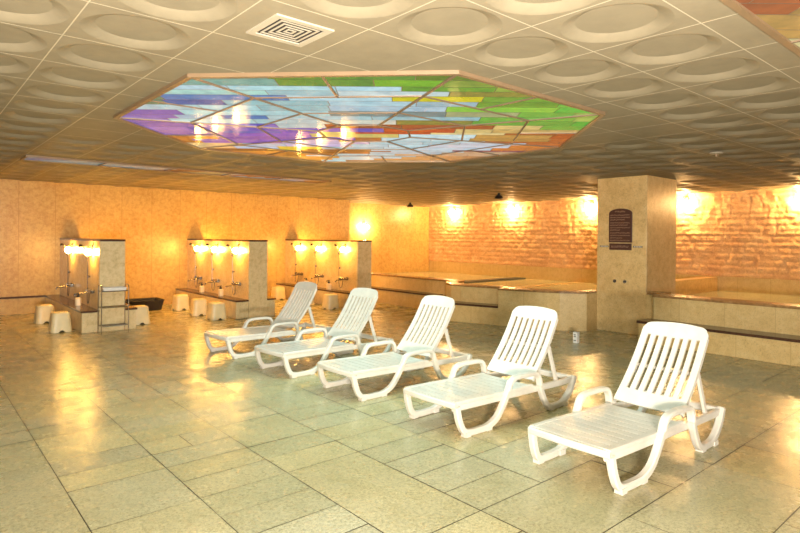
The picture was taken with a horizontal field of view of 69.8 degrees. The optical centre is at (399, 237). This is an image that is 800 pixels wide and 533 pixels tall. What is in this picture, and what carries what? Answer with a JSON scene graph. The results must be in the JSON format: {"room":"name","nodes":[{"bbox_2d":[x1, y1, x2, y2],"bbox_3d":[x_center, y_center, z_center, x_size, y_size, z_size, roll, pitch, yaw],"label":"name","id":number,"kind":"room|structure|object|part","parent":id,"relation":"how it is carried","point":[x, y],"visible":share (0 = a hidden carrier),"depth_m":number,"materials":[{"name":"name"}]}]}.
{"room":"spa","nodes":[
{"label":"spa","id":0,"kind":"room"},
{"bbox_2d":[0,179,348,314],"bbox_3d":[-6.720,0.168,11.769,13.200,2.550,1.000,0,0,-41],"label":"wall","id":1,"kind":"structure","parent":0,"point":[156,225],"depth_m":12.17,"materials":[{"name":"paint"}]},
{"bbox_2d":[0,295,44,298],"bbox_3d":[-9.102,1.105,9.048,6.050,0.035,0.020,0,0,-41],"label":"trim","id":2,"kind":"structure","parent":1,"relation":"attached to","point":[36,295],"depth_m":10.77,"materials":[{"name":"brown stone"}]},
{"bbox_2d":[349,203,428,272],"bbox_3d":[-0.464,0.221,17.760,4.100,2.550,0.300,0,0,-41],"label":"wall","id":3,"kind":"structure","parent":0,"point":[399,234],"depth_m":17.79,"materials":[{"name":"paint"}]},
{"bbox_2d":[0,298,799,532],"bbox_3d":[0.366,1.601,6.631,19.236,0.204,20.546,0,0,-41],"label":"floor","id":4,"kind":"structure","parent":0,"point":[147,428],"depth_m":4.08,"materials":[{"name":"tile"}]},
{"bbox_2d":[33,304,54,323],"bbox_3d":[-6.062,1.298,9.770,0.300,0.302,0.300,0,0,-44],"label":"stool","id":5,"kind":"object","parent":4,"relation":"on","point":[42,312],"visible":0.8,"depth_m":9.65,"materials":[{"name":"beige plastic"}]},
{"bbox_2d":[48,311,71,332],"bbox_3d":[-5.269,1.304,8.882,0.300,0.302,0.300,0,0,-41],"label":"stool","id":6,"kind":"object","parent":4,"relation":"on","point":[59,321],"visible":1,"depth_m":8.78,"materials":[{"name":"beige plastic"}]},
{"bbox_2d":[45,294,97,332],"bbox_3d":[-5.747,1.284,9.942,0.250,0.335,3.050,0,0,-41],"label":"ledge","id":7,"kind":"object","parent":4,"relation":"on","point":[84,318],"visible":0.75,"depth_m":9.06,"materials":[{"name":"stone"}]},
{"bbox_2d":[75,293,80,305],"bbox_3d":[-5.319,1.019,9.447,0.111,0.201,0.110,0,0,-32],"label":"soap dispenser","id":8,"kind":"object","parent":7,"relation":"on","point":[77,299],"visible":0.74,"depth_m":9.41,"materials":[{"name":"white plastic"}]},
{"bbox_2d":[75,297,80,305],"bbox_3d":[-5.310,1.052,9.453,0.090,0.135,0.110,0,0,-32],"label":"bottle","id":9,"kind":"object","parent":8,"relation":"attached to","point":[77,300],"depth_m":9.41,"materials":[{"name":"white plastic"}]},
{"bbox_2d":[60,238,125,331],"bbox_3d":[-5.504,0.737,10.140,0.369,1.432,3.062,0,0,-41],"label":"wall","id":10,"kind":"structure","parent":4,"relation":"on","point":[106,263],"depth_m":9.09,"materials":[{"name":"stone"}]},
{"bbox_2d":[55,243,73,295],"bbox_3d":[-6.014,0.583,10.251,0.269,0.959,0.373,0,0,-41],"label":"shower","id":11,"kind":"object","parent":10,"relation":"attached to","point":[61,244],"visible":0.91,"depth_m":10.33,"materials":[{"name":"silver metal"}]},
{"bbox_2d":[65,243,72,252],"bbox_3d":[-5.934,0.191,10.268,0.131,0.180,0.112,0,0,-41],"label":"wall lamp","id":12,"kind":"object","parent":10,"relation":"attached to","point":[68,249],"visible":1,"depth_m":10.23,"materials":[{"name":"white glass"}]},
{"bbox_3d":[-5.942,0.225,10.262,0.112,0.112,0.112,0,0,-41],"label":"globe","id":13,"kind":"part","parent":12,"relation":"part of","materials":[{"name":"white glass"}]},
{"bbox_2d":[74,244,94,303],"bbox_3d":[-5.047,0.592,9.130,0.269,0.959,0.373,0,0,-41],"label":"shower","id":14,"kind":"object","parent":10,"relation":"attached to","point":[87,290],"visible":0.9,"depth_m":9.22,"materials":[{"name":"silver metal"}]},
{"bbox_2d":[84,244,93,255],"bbox_3d":[-4.968,0.199,9.147,0.131,0.180,0.112,0,0,-41],"label":"wall lamp","id":15,"kind":"object","parent":10,"relation":"attached to","point":[88,251],"visible":1,"depth_m":9.12,"materials":[{"name":"white glass"}]},
{"bbox_3d":[-4.975,0.233,9.141,0.112,0.112,0.112,0,0,-41],"label":"globe","id":16,"kind":"part","parent":15,"relation":"part of","materials":[{"name":"white glass"}]},
{"bbox_2d":[97,284,128,334],"bbox_3d":[-4.395,1.090,8.789,0.396,0.746,0.216,0,0,-41],"label":"wire rack","id":17,"kind":"object","parent":4,"relation":"on","point":[101,291],"visible":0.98,"depth_m":8.75,"materials":[{"name":"silver metal"}]},
{"bbox_3d":[-4.604,1.111,8.741,0.015,0.700,0.015,0,0,27],"label":"post","id":18,"kind":"part","parent":17,"relation":"part of","materials":[{"name":"silver metal"}]},
{"bbox_3d":[-4.474,1.112,8.590,0.015,0.700,0.015,0,0,27],"label":"post","id":19,"kind":"part","parent":17,"relation":"part of","materials":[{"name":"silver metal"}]},
{"bbox_2d":[98,305,127,308],"bbox_3d":[-4.395,1.063,8.789,0.392,0.012,0.212,0,0,-41],"label":"shelf","id":20,"kind":"object","parent":17,"relation":"attached to","point":[117,306],"depth_m":8.79,"materials":[{"name":"silver metal"}]},
{"bbox_2d":[98,323,127,326],"bbox_3d":[-4.397,1.343,8.789,0.392,0.012,0.212,0,0,-41],"label":"shelf","id":21,"kind":"object","parent":17,"relation":"attached to","point":[117,324],"depth_m":8.75,"materials":[{"name":"silver metal"}]},
{"bbox_2d":[100,286,126,290],"bbox_3d":[-4.392,0.786,8.789,0.336,0.045,0.176,0,0,-41],"label":"tray","id":22,"kind":"object","parent":17,"relation":"on","point":[120,287],"visible":0.9,"depth_m":8.75,"materials":[{"name":"white plastic"}]},
{"bbox_2d":[99,290,127,291],"bbox_3d":[-4.393,0.818,8.789,0.392,0.012,0.212,0,0,-41],"label":"shelf","id":23,"kind":"object","parent":17,"relation":"attached to","point":[100,290],"depth_m":8.71,"materials":[{"name":"silver metal"}]},
{"bbox_3d":[-4.317,1.113,8.989,0.015,0.700,0.015,0,0,27],"label":"post","id":24,"kind":"part","parent":17,"relation":"part of","materials":[{"name":"silver metal"}]},
{"bbox_3d":[-4.186,1.115,8.838,0.015,0.700,0.015,0,0,-18],"label":"post","id":25,"kind":"part","parent":17,"relation":"part of","materials":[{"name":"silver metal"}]},
{"bbox_2d":[125,304,136,328],"bbox_3d":[-5.301,1.288,10.327,0.190,0.335,3.050,0,0,-41],"label":"ledge","id":26,"kind":"object","parent":4,"relation":"on","point":[132,310],"visible":0.21,"depth_m":9.20,"materials":[{"name":"stone"}]},
{"bbox_2d":[134,305,149,324],"bbox_3d":[-4.427,1.311,9.727,0.300,0.302,0.300,0,0,-44],"label":"stool","id":27,"kind":"object","parent":4,"relation":"on","point":[142,311],"visible":0.64,"depth_m":9.64,"materials":[{"name":"beige plastic"}]},
{"bbox_2d":[125,297,164,310],"bbox_3d":[-5.183,1.350,11.518,0.719,0.212,0.502,0,0,-41],"label":"tub","id":28,"kind":"object","parent":4,"relation":"on","point":[154,303],"visible":0.7,"depth_m":11.47,"materials":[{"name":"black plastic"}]},
{"bbox_2d":[171,294,189,310],"bbox_3d":[-4.456,1.311,11.644,0.300,0.302,0.300,0,0,45],"label":"stool","id":29,"kind":"object","parent":4,"relation":"on","point":[180,301],"visible":1,"depth_m":11.54,"materials":[{"name":"beige plastic"}]},
{"bbox_2d":[189,298,207,315],"bbox_3d":[-3.818,1.317,10.874,0.300,0.302,0.300,0,0,-37],"label":"stool","id":30,"kind":"object","parent":4,"relation":"on","point":[198,306],"visible":0.97,"depth_m":10.76,"materials":[{"name":"beige plastic"}]},
{"bbox_2d":[176,288,248,318],"bbox_3d":[-3.862,1.300,11.568,0.250,0.335,3.050,0,0,-41],"label":"ledge","id":31,"kind":"object","parent":4,"relation":"on","point":[236,308],"visible":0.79,"depth_m":10.69,"materials":[{"name":"stone"}]},
{"bbox_2d":[199,282,203,291],"bbox_3d":[-4.113,1.030,11.861,0.111,0.201,0.110,0,0,-32],"label":"soap dispenser","id":32,"kind":"object","parent":31,"relation":"on","point":[201,288],"visible":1,"depth_m":11.83,"materials":[{"name":"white plastic"}]},
{"bbox_2d":[199,286,203,291],"bbox_3d":[-4.104,1.063,11.866,0.090,0.135,0.110,0,0,-32],"label":"bottle","id":33,"kind":"object","parent":32,"relation":"attached to","point":[201,288],"depth_m":11.82,"materials":[{"name":"white plastic"}]},
{"bbox_2d":[217,286,223,295],"bbox_3d":[-3.499,1.035,11.149,0.111,0.201,0.110,0,0,-32],"label":"soap dispenser","id":34,"kind":"object","parent":31,"relation":"on","point":[220,290],"visible":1,"depth_m":11.12,"materials":[{"name":"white plastic"}]},
{"bbox_2d":[218,289,223,295],"bbox_3d":[-3.490,1.068,11.155,0.090,0.135,0.110,0,0,-32],"label":"bottle","id":35,"kind":"object","parent":34,"relation":"attached to","point":[220,291],"depth_m":11.11,"materials":[{"name":"white plastic"}]},
{"bbox_2d":[206,302,226,320],"bbox_3d":[-3.300,1.321,10.304,0.300,0.302,0.300,0,0,-43],"label":"stool","id":36,"kind":"object","parent":4,"relation":"on","point":[215,310],"visible":1,"depth_m":10.20,"materials":[{"name":"beige plastic"}]},
{"bbox_2d":[187,239,267,317],"bbox_3d":[-3.619,0.753,11.766,0.369,1.432,3.062,0,0,-41],"label":"wall","id":37,"kind":"structure","parent":4,"relation":"on","point":[250,262],"depth_m":11.00,"materials":[{"name":"stone"}]},
{"bbox_2d":[188,243,201,287],"bbox_3d":[-4.390,0.597,12.180,0.269,0.959,0.373,0,0,-41],"label":"tap","id":38,"kind":"object","parent":37,"relation":"attached to","point":[195,277],"visible":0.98,"depth_m":12.25,"materials":[{"name":"silver metal"}]},
{"bbox_2d":[194,243,200,250],"bbox_3d":[-4.310,0.204,12.197,0.131,0.180,0.112,0,0,-41],"label":"wall lamp","id":39,"kind":"object","parent":37,"relation":"attached to","point":[197,248],"visible":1,"depth_m":12.16,"materials":[{"name":"white glass"}]},
{"bbox_2d":[204,244,219,290],"bbox_3d":[-3.802,0.602,11.498,0.269,0.959,0.373,0,0,-41],"label":"tap","id":40,"kind":"object","parent":37,"relation":"attached to","point":[212,279],"visible":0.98,"depth_m":11.56,"materials":[{"name":"silver metal"}]},
{"bbox_2d":[211,243,218,251],"bbox_3d":[-3.722,0.209,11.516,0.131,0.180,0.112,0,0,-41],"label":"wall lamp","id":41,"kind":"object","parent":37,"relation":"attached to","point":[214,249],"visible":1,"depth_m":11.48,"materials":[{"name":"white glass"}]},
{"bbox_2d":[225,244,240,294],"bbox_3d":[-3.168,0.608,10.764,0.269,0.959,0.373,0,0,-41],"label":"shower","id":42,"kind":"object","parent":37,"relation":"attached to","point":[233,283],"visible":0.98,"depth_m":10.88,"materials":[{"name":"silver metal"}]},
{"bbox_2d":[232,244,239,253],"bbox_3d":[-3.089,0.215,10.781,0.131,0.180,0.112,0,0,-41],"label":"wall lamp","id":43,"kind":"object","parent":37,"relation":"attached to","point":[235,250],"visible":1,"depth_m":10.75,"materials":[{"name":"white glass"}]},
{"bbox_2d":[204,281,331,358],"bbox_3d":[-1.750,1.056,7.707,1.641,0.864,0.676,0,0,-45],"label":"sun lounger","id":44,"kind":"object","parent":4,"relation":"on","point":[277,328],"visible":0.86,"depth_m":7.76,"materials":[{"name":"white plastic"}]},
{"bbox_3d":[-1.981,1.235,7.479,0.994,0.055,0.589,0,0,-45],"label":"seat","id":45,"kind":"part","parent":44,"relation":"part of","materials":[{"name":"white plastic"}]},
{"bbox_3d":[-1.956,1.170,7.941,0.462,0.132,0.056,0,0,-45],"label":"armrest","id":46,"kind":"part","parent":44,"relation":"part of","materials":[{"name":"white plastic"}]},
{"bbox_3d":[-1.740,1.269,7.719,1.586,0.079,0.645,0,0,-45],"label":"frame","id":47,"kind":"part","parent":44,"relation":"part of","materials":[{"name":"white plastic"}]},
{"bbox_3d":[-1.519,1.174,7.501,0.462,0.132,0.056,0,0,-45],"label":"armrest","id":48,"kind":"part","parent":44,"relation":"part of","materials":[{"name":"white plastic"}]},
{"bbox_3d":[-1.449,0.923,8.004,0.437,0.594,0.516,0,0,-45],"label":"backrest","id":49,"kind":"part","parent":44,"relation":"part of","materials":[{"name":"white plastic"}]},
{"bbox_2d":[267,296,275,315],"bbox_3d":[-3.415,1.304,11.954,0.190,0.335,3.050,0,0,-41],"label":"ledge","id":50,"kind":"object","parent":4,"relation":"on","point":[270,300],"visible":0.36,"depth_m":10.82,"materials":[{"name":"stone"}]},
{"bbox_2d":[271,286,285,299],"bbox_3d":[-2.909,1.324,13.678,0.300,0.302,0.300,0,0,-44],"label":"stool","id":51,"kind":"object","parent":4,"relation":"on","point":[278,292],"visible":0.92,"depth_m":13.57,"materials":[{"name":"beige plastic"}]},
{"bbox_2d":[276,283,356,308],"bbox_3d":[-1.992,1.316,13.182,0.250,0.335,3.050,0,0,-41],"label":"ledge","id":52,"kind":"object","parent":4,"relation":"on","point":[343,295],"visible":0.46,"depth_m":12.72,"materials":[{"name":"stone"}]},
{"bbox_2d":[326,280,330,289],"bbox_3d":[-1.589,1.051,12.717,0.111,0.201,0.110,0,0,-32],"label":"soap dispenser","id":53,"kind":"object","parent":52,"relation":"on","point":[328,285],"visible":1,"depth_m":12.68,"materials":[{"name":"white plastic"}]},
{"bbox_2d":[254,288,393,377],"bbox_3d":[-0.868,1.063,6.777,1.641,0.864,0.676,0,0,-45],"label":"sun lounger","id":54,"kind":"object","parent":4,"relation":"on","point":[298,348],"visible":0.91,"depth_m":6.81,"materials":[{"name":"white plastic"}]},
{"bbox_3d":[-1.099,1.242,6.549,0.994,0.055,0.589,0,0,-45],"label":"seat","id":55,"kind":"part","parent":54,"relation":"part of","materials":[{"name":"white plastic"}]},
{"bbox_3d":[-1.074,1.178,7.011,0.462,0.132,0.056,0,0,-45],"label":"armrest","id":56,"kind":"part","parent":54,"relation":"part of","materials":[{"name":"white plastic"}]},
{"bbox_3d":[-0.858,1.276,6.789,1.586,0.079,0.645,0,0,-45],"label":"frame","id":57,"kind":"part","parent":54,"relation":"part of","materials":[{"name":"white plastic"}]},
{"bbox_3d":[-0.637,1.181,6.571,0.462,0.132,0.056,0,0,-45],"label":"armrest","id":58,"kind":"part","parent":54,"relation":"part of","materials":[{"name":"white plastic"}]},
{"bbox_3d":[-0.568,0.931,7.074,0.437,0.594,0.516,0,0,-45],"label":"backrest","id":59,"kind":"part","parent":54,"relation":"part of","materials":[{"name":"white plastic"}]},
{"bbox_2d":[285,239,371,307],"bbox_3d":[-1.748,0.769,13.380,0.369,1.432,3.062,0,0,-41],"label":"wall","id":60,"kind":"structure","parent":4,"relation":"on","point":[355,262],"depth_m":12.86,"materials":[{"name":"stone"}]},
{"bbox_2d":[290,243,302,282],"bbox_3d":[-2.526,0.613,13.801,0.269,0.959,0.373,0,0,-41],"label":"shower","id":61,"kind":"object","parent":60,"relation":"attached to","point":[296,273],"visible":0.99,"depth_m":13.90,"materials":[{"name":"silver metal"}]},
{"bbox_2d":[310,243,323,284],"bbox_3d":[-1.938,0.618,13.119,0.269,0.959,0.373,0,0,-41],"label":"shower","id":62,"kind":"object","parent":60,"relation":"attached to","point":[316,275],"visible":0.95,"depth_m":13.20,"materials":[{"name":"silver metal"}]},
{"bbox_2d":[334,244,348,287],"bbox_3d":[-1.311,0.623,12.392,0.269,0.959,0.373,0,0,-41],"label":"tap","id":63,"kind":"object","parent":60,"relation":"attached to","point":[340,277],"visible":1,"depth_m":12.46,"materials":[{"name":"silver metal"}]},
{"bbox_2d":[340,244,346,251],"bbox_3d":[-1.232,0.231,12.410,0.131,0.180,0.112,0,0,-41],"label":"wall lamp","id":64,"kind":"object","parent":60,"relation":"attached to","point":[342,249],"visible":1,"depth_m":12.38,"materials":[{"name":"white glass"}]},
{"bbox_2d":[322,294,338,309],"bbox_3d":[-1.452,1.337,11.990,0.300,0.302,0.300,0,0,-44],"label":"stool","id":65,"kind":"object","parent":4,"relation":"on","point":[330,301],"visible":1,"depth_m":11.88,"materials":[{"name":"beige plastic"}]},
{"bbox_2d":[317,295,471,400],"bbox_3d":[-0.028,1.070,5.926,1.641,0.864,0.676,0,0,-41],"label":"sun lounger","id":66,"kind":"object","parent":4,"relation":"on","point":[395,361],"visible":0.99,"depth_m":5.94,"materials":[{"name":"white plastic"}]},
{"bbox_3d":[-0.275,1.249,5.715,0.994,0.055,0.589,0,0,-41],"label":"seat","id":67,"kind":"part","parent":66,"relation":"part of","materials":[{"name":"white plastic"}]},
{"bbox_3d":[-0.217,1.185,6.174,0.462,0.132,0.056,0,0,-41],"label":"armrest","id":68,"kind":"part","parent":66,"relation":"part of","materials":[{"name":"white plastic"}]},
{"bbox_3d":[-0.018,1.284,5.937,1.586,0.079,0.645,0,0,-41],"label":"frame","id":69,"kind":"part","parent":66,"relation":"part of","materials":[{"name":"white plastic"}]},
{"bbox_3d":[0.188,1.188,5.704,0.462,0.132,0.056,0,0,-41],"label":"armrest","id":70,"kind":"part","parent":66,"relation":"part of","materials":[{"name":"white plastic"}]},
{"bbox_3d":[0.292,0.938,6.202,0.437,0.594,0.516,0,0,-41],"label":"backrest","id":71,"kind":"part","parent":66,"relation":"part of","materials":[{"name":"white plastic"}]},
{"bbox_2d":[371,271,568,309],"bbox_3d":[0.888,1.190,15.172,4.810,0.635,5.385,0,0,-41],"label":"pool","id":72,"kind":"object","parent":4,"relation":"on","point":[405,289],"visible":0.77,"depth_m":13.06,"materials":[{"name":"stone"}]},
{"bbox_2d":[403,306,576,437],"bbox_3d":[0.818,1.078,4.992,1.641,0.864,0.676,0,0,-41],"label":"sun lounger","id":73,"kind":"object","parent":4,"relation":"on","point":[458,394],"visible":1,"depth_m":5.02,"materials":[{"name":"white plastic"}]},
{"bbox_3d":[0.571,1.256,4.781,0.994,0.055,0.589,0,0,-41],"label":"seat","id":74,"kind":"part","parent":73,"relation":"part of","materials":[{"name":"white plastic"}]},
{"bbox_3d":[0.629,1.192,5.239,0.462,0.132,0.056,0,0,-41],"label":"armrest","id":75,"kind":"part","parent":73,"relation":"part of","materials":[{"name":"white plastic"}]},
{"bbox_3d":[0.828,1.291,5.003,1.586,0.079,0.645,0,0,-41],"label":"frame","id":76,"kind":"part","parent":73,"relation":"part of","materials":[{"name":"white plastic"}]},
{"bbox_3d":[1.138,0.946,5.267,0.437,0.594,0.516,0,0,-41],"label":"backrest","id":77,"kind":"part","parent":73,"relation":"part of","materials":[{"name":"white plastic"}]},
{"bbox_3d":[1.034,1.196,4.770,0.462,0.132,0.056,0,0,-41],"label":"armrest","id":78,"kind":"part","parent":73,"relation":"part of","materials":[{"name":"white plastic"}]},
{"bbox_2d":[429,280,596,330],"bbox_3d":[3.318,1.206,11.758,5.590,0.645,3.340,0,0,-41],"label":"pool","id":79,"kind":"object","parent":4,"relation":"on","point":[575,303],"visible":0.78,"depth_m":9.79,"materials":[{"name":"stone"}]},
{"bbox_2d":[573,331,578,342],"bbox_3d":[2.539,1.442,8.263,0.070,0.160,0.068,0,0,-41],"label":"floor marker","id":80,"kind":"object","parent":4,"relation":"on","point":[575,334],"visible":1,"depth_m":8.24,"materials":[{"name":"white plastic"}]},
{"bbox_2d":[528,322,725,495],"bbox_3d":[1.636,1.090,4.042,1.641,0.853,0.676,0,0,-40],"label":"sun lounger","id":81,"kind":"object","parent":4,"relation":"on","point":[611,431],"visible":1,"depth_m":4.06,"materials":[{"name":"white plastic"}]},
{"bbox_3d":[1.452,1.199,4.293,0.462,0.132,0.056,0,0,-40],"label":"armrest","id":82,"kind":"part","parent":81,"relation":"part of","materials":[{"name":"white plastic"}]},
{"bbox_3d":[1.386,1.263,3.836,0.994,0.055,0.589,0,0,-40],"label":"seat","id":83,"kind":"part","parent":81,"relation":"part of","materials":[{"name":"white plastic"}]},
{"bbox_3d":[1.647,1.298,4.053,1.586,0.079,0.645,0,0,-40],"label":"frame","id":84,"kind":"part","parent":81,"relation":"part of","materials":[{"name":"white plastic"}]},
{"bbox_3d":[1.987,0.959,4.332,0.500,0.585,0.516,0,0,-40],"label":"backrest","id":85,"kind":"part","parent":81,"relation":"part of","materials":[{"name":"white plastic"}]},
{"bbox_3d":[1.848,1.203,3.816,0.462,0.132,0.056,0,0,-40],"label":"armrest","id":86,"kind":"part","parent":81,"relation":"part of","materials":[{"name":"white plastic"}]},
{"bbox_2d":[597,175,675,334],"bbox_3d":[3.939,0.259,9.540,1.030,2.550,0.840,0,0,-41],"label":"stone pillar","id":87,"kind":"structure","parent":4,"relation":"on","point":[651,200],"depth_m":9.20,"materials":[{"name":"beige stone"}]},
{"bbox_2d":[609,209,632,249],"bbox_3d":[3.539,-0.132,9.199,0.026,0.665,0.390,0,0,-41],"label":"plaque","id":88,"kind":"object","parent":87,"relation":"attached to","point":[620,220],"visible":1,"depth_m":9.18,"materials":[{"name":"brown wood"}]},
{"bbox_2d":[636,276,799,366],"bbox_3d":[7.360,1.203,7.559,4.955,0.720,8.220,0,0,-41],"label":"pool","id":89,"kind":"object","parent":4,"relation":"on","point":[745,325],"visible":0.81,"depth_m":7.63,"materials":[{"name":"tile"}]},
{"bbox_2d":[0,0,799,206],"bbox_3d":[0.458,-1.096,6.136,18.695,0.200,19.706,0,0,-41],"label":"ceiling","id":90,"kind":"structure","parent":0,"point":[676,83],"depth_m":3.60,"materials":[{"name":"plaster"}]},
{"bbox_2d":[20,155,330,183],"bbox_3d":[-3.109,-1.014,8.873,4.598,0.026,0.478,0,0,-41],"label":"skylight","id":91,"kind":"object","parent":90,"relation":"attached to","point":[32,157],"visible":1,"depth_m":8.47,"materials":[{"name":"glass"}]},
{"bbox_2d":[246,13,333,46],"bbox_3d":[-0.535,-1.001,2.785,0.310,0.008,0.310,0,0,-41],"label":"ceiling vent","id":92,"kind":"object","parent":90,"relation":"in","point":[280,28],"visible":1,"depth_m":2.77,"materials":[{"name":"white metal"}]},
{"bbox_2d":[113,70,605,162],"bbox_3d":[-0.332,-0.991,5.478,4.024,0.024,4.024,0,0,-41],"label":"skylight","id":93,"kind":"object","parent":90,"relation":"attached to","point":[418,116],"visible":1,"depth_m":4.68,"materials":[{"name":"multicoloured glass"}]},
{"bbox_2d":[494,193,502,198],"bbox_3d":[2.181,-0.919,12.638,0.200,0.125,0.200,0,0,-41],"label":"ceiling fitting","id":94,"kind":"object","parent":90,"relation":"attached to","point":[498,196],"visible":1,"depth_m":12.59,"materials":[{"name":"black plastic"}]},
{"bbox_2d":[709,152,722,156],"bbox_3d":[3.611,-0.944,6.541,0.140,0.050,0.140,0,0,-41],"label":"ceiling fitting","id":95,"kind":"object","parent":90,"relation":"attached to","point":[713,153],"visible":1,"depth_m":6.51,"materials":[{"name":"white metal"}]},
{"bbox_2d":[720,0,799,56],"bbox_3d":[3.234,-0.961,1.343,4.024,0.024,4.024,0,0,-41],"label":"skylight","id":96,"kind":"object","parent":90,"relation":"attached to","point":[779,19],"visible":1,"depth_m":2.52,"materials":[{"name":"multicoloured glass"}]},
{"bbox_3d":[3.234,-0.961,1.343,4.000,0.001,4.000,0,0,-41],"label":"glass","id":97,"kind":"part","parent":96,"relation":"part of","materials":[{"name":"glass"}]},
{"bbox_2d":[428,188,799,279],"bbox_3d":[6.475,-0.090,12.584,0.356,1.810,16.600,0,0,-41],"label":"wall","id":98,"kind":"structure","parent":0,"point":[747,233],"depth_m":12.73,"materials":[{"name":"brick"}]},
{"bbox_2d":[508,205,514,212],"bbox_3d":[3.115,-0.804,16.085,0.220,0.220,0.140,0,0,-41],"label":"wall sconce","id":99,"kind":"object","parent":98,"relation":"attached to","point":[510,210],"visible":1,"depth_m":16.04,"materials":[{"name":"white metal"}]},
{"bbox_2d":[585,202,592,209],"bbox_3d":[4.702,-0.790,14.245,0.220,0.220,0.140,0,0,-41],"label":"wall sconce","id":100,"kind":"object","parent":98,"relation":"attached to","point":[588,207],"visible":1,"depth_m":14.19,"materials":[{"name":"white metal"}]},
{"bbox_2d":[680,197,688,206],"bbox_3d":[6.205,-0.777,12.504,0.220,0.220,0.140,0,0,-41],"label":"wall sconce","id":101,"kind":"object","parent":98,"relation":"attached to","point":[683,203],"visible":1,"depth_m":12.45,"materials":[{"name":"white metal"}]},
{"bbox_3d":[6.174,-0.738,12.478,0.140,0.140,0.140,0,0,-41],"label":"globe","id":102,"kind":"part","parent":101,"relation":"part of","materials":[{"name":"white glass"}]},
{"bbox_2d":[429,261,799,295],"bbox_3d":[6.976,1.189,12.034,0.300,0.740,18.100,0,0,-41],"label":"wall","id":103,"kind":"structure","parent":0,"point":[736,284],"depth_m":14.77,"materials":[{"name":"stone"}]}
]}

